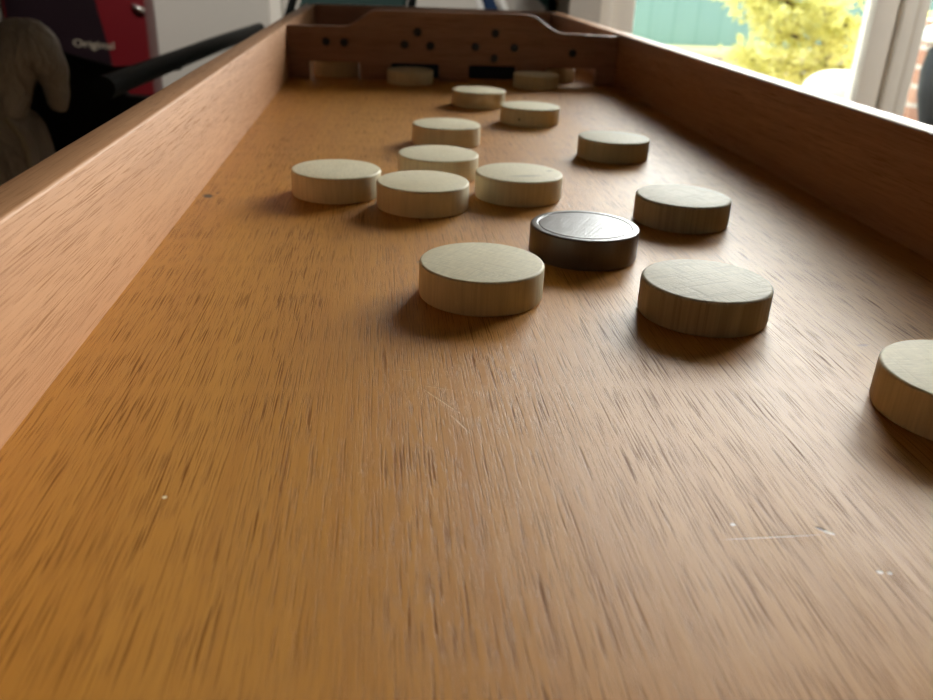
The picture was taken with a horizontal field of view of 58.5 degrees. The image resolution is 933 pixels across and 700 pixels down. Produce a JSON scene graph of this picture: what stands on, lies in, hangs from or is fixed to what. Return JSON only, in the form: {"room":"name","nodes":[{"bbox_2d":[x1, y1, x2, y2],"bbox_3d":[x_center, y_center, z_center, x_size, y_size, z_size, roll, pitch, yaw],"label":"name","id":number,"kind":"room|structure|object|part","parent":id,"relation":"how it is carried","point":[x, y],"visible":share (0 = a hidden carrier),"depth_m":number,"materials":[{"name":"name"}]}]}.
{"room":"games room","nodes":[
{"label":"games room","id":0,"kind":"room"},
{"bbox_2d":[0,0,497,87],"bbox_3d":[-1.101,-1.393,2.196,2.657,2.400,0.100,0,25,-6],"label":"wall","id":1,"kind":"structure","parent":0,"point":[179,23],"depth_m":2.39,"materials":[{"name":"paint"}]},
{"bbox_2d":[269,0,282,24],"bbox_3d":[-0.527,-1.367,2.191,0.034,2.400,0.035,0,25,-6],"label":"trim","id":2,"kind":"structure","parent":1,"relation":"attached to","point":[275,6],"depth_m":2.36,"materials":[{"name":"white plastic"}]},
{"bbox_2d":[497,0,558,11],"bbox_3d":[0.208,-1.183,1.862,0.120,2.400,0.920,0,25,-6],"label":"wall","id":3,"kind":"structure","parent":0,"point":[520,5],"depth_m":1.96,"materials":[{"name":"paint"}]},
{"bbox_2d":[558,0,601,23],"bbox_3d":[1.072,-0.971,1.483,1.763,2.400,0.100,0,25,-6],"label":"wall","id":4,"kind":"structure","parent":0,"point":[588,10],"depth_m":1.51,"materials":[{"name":"paint"}]},
{"bbox_2d":[599,0,919,112],"bbox_3d":[0.555,-0.924,1.442,0.610,1.850,0.070,0,25,-6],"label":"window","id":5,"kind":"structure","parent":4,"relation":"attached to","point":[886,29],"depth_m":1.60,"materials":[{"name":"white plastic"}]},
{"bbox_3d":[0.552,-0.924,1.442,0.464,1.690,0.004,0,25,-6],"label":"pane","id":6,"kind":"part","parent":5,"relation":"part of","materials":[{"name":"glass"}]},
{"bbox_2d":[892,0,931,116],"bbox_3d":[1.344,-0.928,1.520,0.975,1.850,0.070,0,25,-6],"label":"window","id":7,"kind":"structure","parent":4,"relation":"attached to","point":[924,5],"depth_m":1.61,"materials":[{"name":"white plastic"}]},
{"bbox_3d":[-0.046,0.820,0.503,4.400,0.100,5.220,0,25,-6],"label":"floor","id":8,"kind":"structure","parent":0,"visible":0},
{"bbox_2d":[0,19,69,184],"bbox_3d":[-1.033,-0.273,1.506,0.884,0.960,0.705,0,25,-6],"label":"statue","id":9,"kind":"object","parent":8,"relation":"on","point":[29,50],"visible":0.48,"depth_m":1.14,"materials":[{"name":"brown wood"}]},
{"bbox_3d":[-0.763,-0.116,1.271,0.297,0.533,0.096,0,25,-6],"label":"panel","id":10,"kind":"part","parent":9,"relation":"part of","materials":[{"name":"brown leather"}]},
{"bbox_3d":[-0.626,-0.351,1.161,0.142,0.208,0.076,0,25,-6],"label":"arm","id":11,"kind":"part","parent":9,"relation":"part of","materials":[{"name":"brown leather"}]},
{"bbox_2d":[1,0,162,94],"bbox_3d":[-1.062,-0.857,2.316,0.373,1.330,0.135,0,25,-6],"label":"box","id":12,"kind":"object","parent":8,"relation":"on","point":[111,32],"visible":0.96,"depth_m":2.26,"materials":[{"name":"cardboard"}]},
{"bbox_3d":[-1.097,-0.958,2.211,0.265,0.520,0.003,0,25,-6],"label":"printed panel","id":13,"kind":"part","parent":12,"relation":"part of","materials":[{"name":"cardboard"}]},
{"bbox_3d":[-0.886,-0.920,2.240,0.037,0.023,0.021,0,25,-6],"label":"handle","id":14,"kind":"part","parent":12,"relation":"part of","materials":[{"name":"metal"}]},
{"bbox_2d":[29,23,264,152],"bbox_3d":[-0.584,-0.208,1.621,0.270,0.779,1.236,0,25,-6],"label":"bench","id":15,"kind":"object","parent":8,"relation":"on","point":[99,93],"visible":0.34,"depth_m":1.26,"materials":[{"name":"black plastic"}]},
{"bbox_3d":[-0.587,-0.182,1.373,0.215,0.580,0.035,0,25,-6],"label":"panel","id":16,"kind":"part","parent":15,"relation":"part of","materials":[{"name":"black plastic"}]},
{"bbox_3d":[-0.453,-0.537,1.480,0.030,0.056,1.236,0,25,-6],"label":"rail","id":17,"kind":"part","parent":15,"relation":"part of","materials":[{"name":"black metal"}]},
{"bbox_2d":[284,0,415,15],"bbox_3d":[-0.281,-0.349,1.743,0.382,0.953,0.409,0,25,-6],"label":"dining chair","id":18,"kind":"object","parent":8,"relation":"on","point":[291,4],"visible":0.02,"depth_m":1.75,"materials":[{"name":"green fabric"}]},
{"bbox_3d":[-0.405,-0.425,1.895,0.169,0.953,0.026,3,25,2],"label":"frame post","id":19,"kind":"part","parent":18,"relation":"part of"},
{"bbox_3d":[-0.280,-0.670,1.784,0.326,0.380,0.035,0,25,-6],"label":"backrest","id":20,"kind":"part","parent":18,"relation":"part of","materials":[{"name":"green fabric"}]},
{"bbox_3d":[-0.139,-0.426,1.923,0.066,0.951,0.025,11,26,19],"label":"frame post","id":21,"kind":"part","parent":18,"relation":"part of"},
{"bbox_2d":[475,0,508,9],"bbox_3d":[0.105,-0.508,2.118,0.255,0.954,0.409,0,25,-6],"label":"dining chair","id":22,"kind":"object","parent":8,"relation":"on","point":[481,4],"visible":0.05,"depth_m":2.12,"materials":[{"name":"white wood"}]},
{"bbox_3d":[0.046,-0.584,2.277,0.169,0.953,0.026,-4,26,-13],"label":"frame post","id":23,"kind":"part","parent":22,"relation":"part of","materials":[{"name":"white wood"}]},
{"bbox_3d":[0.093,-0.829,2.158,0.195,0.380,0.035,0,25,-6],"label":"backrest","id":24,"kind":"part","parent":22,"relation":"part of","materials":[{"name":"blue fabric"}]},
{"bbox_3d":[0.112,-0.585,2.283,0.212,0.954,0.026,-3,26,-12],"label":"frame post","id":25,"kind":"part","parent":22,"relation":"part of","materials":[{"name":"white wood"}]},
{"bbox_2d":[538,0,556,11],"bbox_3d":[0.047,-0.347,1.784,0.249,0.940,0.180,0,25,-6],"label":"dining chair","id":26,"kind":"object","parent":8,"relation":"on","point":[549,5],"visible":0.02,"depth_m":1.61,"materials":[{"name":"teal fabric"}]},
{"bbox_3d":[0.021,0.276,0.659,0.370,0.758,1.750,0,25,-6],"label":"table","id":27,"kind":"object","parent":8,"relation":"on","visible":0},
{"bbox_2d":[0,3,932,699],"bbox_3d":[0.035,-0.118,0.492,0.411,0.098,1.912,0,25,-6],"label":"tray","id":28,"kind":"object","parent":27,"relation":"on","point":[244,455],"visible":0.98,"depth_m":0.25,"materials":[{"name":"brown wood"}]},
{"bbox_3d":[-0.162,-0.108,0.476,0.016,0.079,1.912,0,25,-6],"label":"rail","id":29,"kind":"part","parent":28,"relation":"part of","materials":[{"name":"brown wood"}]},
{"bbox_2d":[291,159,380,203],"bbox_3d":[-0.076,-0.099,0.489,0.052,0.015,0.052,0,25,-6],"label":"wooden disc","id":30,"kind":"object","parent":28,"relation":"on","point":[325,181],"visible":0.98,"depth_m":0.47,"materials":[{"name":"brown wood"}]},
{"bbox_2d":[314,61,358,77],"bbox_3d":[-0.154,-0.333,0.983,0.052,0.015,0.052,1,25,-3],"label":"wooden disc","id":31,"kind":"object","parent":28,"relation":"on","point":[320,69],"visible":0.77,"depth_m":0.96,"materials":[{"name":"brown wood"}]},
{"bbox_2d":[387,67,432,85],"bbox_3d":[-0.064,-0.310,0.942,0.052,0.015,0.052,-3,26,-12],"label":"wooden disc","id":32,"kind":"object","parent":28,"relation":"on","point":[404,76],"visible":1,"depth_m":0.92,"materials":[{"name":"brown wood"}]},
{"bbox_2d":[376,170,468,217],"bbox_3d":[-0.025,-0.088,0.470,0.052,0.015,0.052,-4,26,-12],"label":"wooden disc","id":33,"kind":"object","parent":28,"relation":"on","point":[412,193],"visible":1,"depth_m":0.45,"materials":[{"name":"brown wood"}]},
{"bbox_3d":[-0.053,-0.512,1.350,0.378,0.080,0.016,0,25,-6],"label":"rail","id":34,"kind":"part","parent":28,"relation":"part of","materials":[{"name":"brown wood"}]},
{"bbox_2d":[398,145,478,181],"bbox_3d":[-0.018,-0.120,0.539,0.052,0.015,0.052,-7,27,-19],"label":"wooden disc","id":35,"kind":"object","parent":28,"relation":"on","point":[463,162],"visible":0.85,"depth_m":0.53,"materials":[{"name":"brown wood"}]},
{"bbox_2d":[412,118,479,148],"bbox_3d":[-0.016,-0.166,0.638,0.052,0.015,0.052,-15,30,-32],"label":"wooden disc","id":36,"kind":"object","parent":28,"relation":"on","point":[463,133],"visible":0.94,"depth_m":0.62,"materials":[{"name":"brown wood"}]},
{"bbox_2d":[452,86,504,108],"bbox_3d":[0.012,-0.247,0.813,0.052,0.015,0.052,21,31,35],"label":"wooden disc","id":37,"kind":"object","parent":28,"relation":"on","point":[470,97],"visible":1,"depth_m":0.79,"materials":[{"name":"brown wood"}]},
{"bbox_2d":[419,242,544,316],"bbox_3d":[0.006,-0.030,0.348,0.052,0.015,0.052,17,29,28],"label":"wooden disc","id":38,"kind":"object","parent":28,"relation":"on","point":[476,279],"visible":1,"depth_m":0.33,"materials":[{"name":"brown wood"}]},
{"bbox_2d":[475,163,562,206],"bbox_3d":[0.031,-0.099,0.498,0.052,0.015,0.052,0,25,-6],"label":"wooden disc","id":39,"kind":"object","parent":28,"relation":"on","point":[503,184],"visible":1,"depth_m":0.48,"materials":[{"name":"brown wood"}]},
{"bbox_2d":[500,101,559,127],"bbox_3d":[0.056,-0.208,0.734,0.052,0.015,0.052,-19,33,-39],"label":"wooden disc","id":40,"kind":"object","parent":28,"relation":"on","point":[532,114],"visible":1,"depth_m":0.72,"materials":[{"name":"brown wood"}]},
{"bbox_2d":[513,71,558,89],"bbox_3d":[0.079,-0.307,0.949,0.052,0.015,0.052,-7,26,-19],"label":"wooden disc","id":41,"kind":"object","parent":28,"relation":"on","point":[530,80],"visible":1,"depth_m":0.93,"materials":[{"name":"brown wood"}]},
{"bbox_2d":[546,69,574,82],"bbox_3d":[0.105,-0.335,1.010,0.052,0.015,0.052,2,25,0],"label":"wooden disc","id":42,"kind":"object","parent":28,"relation":"on","point":[565,76],"visible":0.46,"depth_m":0.99,"materials":[{"name":"brown wood"}]},
{"bbox_2d":[546,68,573,69],"bbox_3d":[0.104,-0.348,1.003,0.052,0.015,0.052,3,25,1],"label":"wooden disc","id":43,"kind":"object","parent":42,"relation":"on","point":[547,68],"visible":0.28,"depth_m":0.98,"materials":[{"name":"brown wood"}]},
{"bbox_2d":[529,210,638,270],"bbox_3d":[0.056,-0.053,0.402,0.052,0.015,0.052,13,27,22],"label":"puck","id":44,"kind":"object","parent":28,"relation":"on","point":[571,240],"visible":1,"depth_m":0.39,"materials":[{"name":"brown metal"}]},
{"bbox_2d":[577,130,649,163],"bbox_3d":[0.108,-0.150,0.614,0.052,0.015,0.052,3,25,2],"label":"wooden disc","id":45,"kind":"object","parent":28,"relation":"on","point":[601,146],"visible":1,"depth_m":0.60,"materials":[{"name":"grey wood"}]},
{"bbox_2d":[633,184,731,233],"bbox_3d":[0.119,-0.079,0.462,0.052,0.015,0.052,-15,30,-33],"label":"wooden disc","id":46,"kind":"object","parent":28,"relation":"on","point":[675,208],"visible":1,"depth_m":0.45,"materials":[{"name":"brown wood"}]},
{"bbox_2d":[637,259,773,337],"bbox_3d":[0.096,-0.022,0.338,0.052,0.015,0.052,-9,27,-24],"label":"wooden disc","id":47,"kind":"object","parent":28,"relation":"on","point":[703,298],"visible":1,"depth_m":0.32,"materials":[{"name":"brown wood"}]},
{"bbox_3d":[0.231,-0.111,0.515,0.016,0.080,1.912,0,25,-6],"label":"rail","id":48,"kind":"part","parent":28,"relation":"part of","materials":[{"name":"brown wood"}]},
{"bbox_2d":[869,340,932,440],"bbox_3d":[0.159,0.014,0.267,0.052,0.015,0.052,0,25,-5],"label":"wooden disc","id":49,"kind":"object","parent":28,"relation":"on","point":[901,387],"visible":1,"depth_m":0.26,"materials":[{"name":"brown wood"}]},
{"label":"outside","id":50,"kind":"structure","parent":0,"visible":0},
{"bbox_3d":[2.082,-2.974,9.229,22.000,0.100,13.230,0,25,-6],"label":"ground","id":51,"kind":"structure","parent":50,"visible":0},
{"bbox_2d":[668,45,849,84],"bbox_3d":[2.489,-1.511,5.214,7.000,0.672,0.220,0,25,-6],"label":"wall","id":52,"kind":"structure","parent":51,"relation":"on","point":[711,52],"depth_m":4.90,"materials":[{"name":"white paint"}]},
{"bbox_2d":[632,0,932,48],"bbox_3d":[2.503,-2.043,5.040,7.000,0.436,0.075,0,25,-6],"label":"fence","id":53,"kind":"object","parent":52,"relation":"on","point":[667,22],"visible":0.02,"depth_m":4.93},
{"bbox_2d":[711,0,932,85],"bbox_3d":[1.293,-1.022,3.226,0.957,1.379,0.761,0,25,-6],"label":"tree","id":54,"kind":"object","parent":51,"relation":"on","point":[832,30],"visible":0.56,"depth_m":3.04,"materials":[{"name":"yellow plant"}]},
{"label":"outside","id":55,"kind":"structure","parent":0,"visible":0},
{"bbox_3d":[6.985,0.033,3.213,13.463,0.100,1.060,0,25,-6],"label":"terrace","id":56,"kind":"object","parent":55,"visible":0},
{"bbox_2d":[902,18,932,120],"bbox_3d":[2.139,-0.570,2.813,1.580,0.970,0.160,0,25,-6],"label":"brick pier","id":57,"kind":"structure","parent":56,"relation":"on","point":[910,110],"depth_m":2.55,"materials":[{"name":"brick"}]},
{"bbox_2d":[917,25,932,125],"bbox_3d":[1.274,-0.393,2.331,0.226,0.991,0.226,0,25,-6],"label":"pot","id":58,"kind":"object","parent":56,"relation":"on","point":[925,82],"visible":0.24,"depth_m":2.18,"materials":[{"name":"ceramic"}]},
{"bbox_3d":[1.291,-0.813,2.135,0.226,0.062,0.226,0,25,-6],"label":"lid","id":59,"kind":"part","parent":58,"relation":"part of","materials":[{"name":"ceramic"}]},
{"bbox_3d":[0.872,-0.392,2.679,0.870,0.665,0.320,0,25,-6],"label":"ledge","id":60,"kind":"object","parent":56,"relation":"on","visible":0},
{"bbox_2d":[801,70,850,98],"bbox_3d":[1.150,-0.766,2.532,0.258,0.159,0.225,0,25,-6],"label":"cushion","id":61,"kind":"object","parent":60,"relation":"on","point":[834,82],"visible":0.22,"depth_m":2.45,"materials":[{"name":"white fabric"}]}
]}

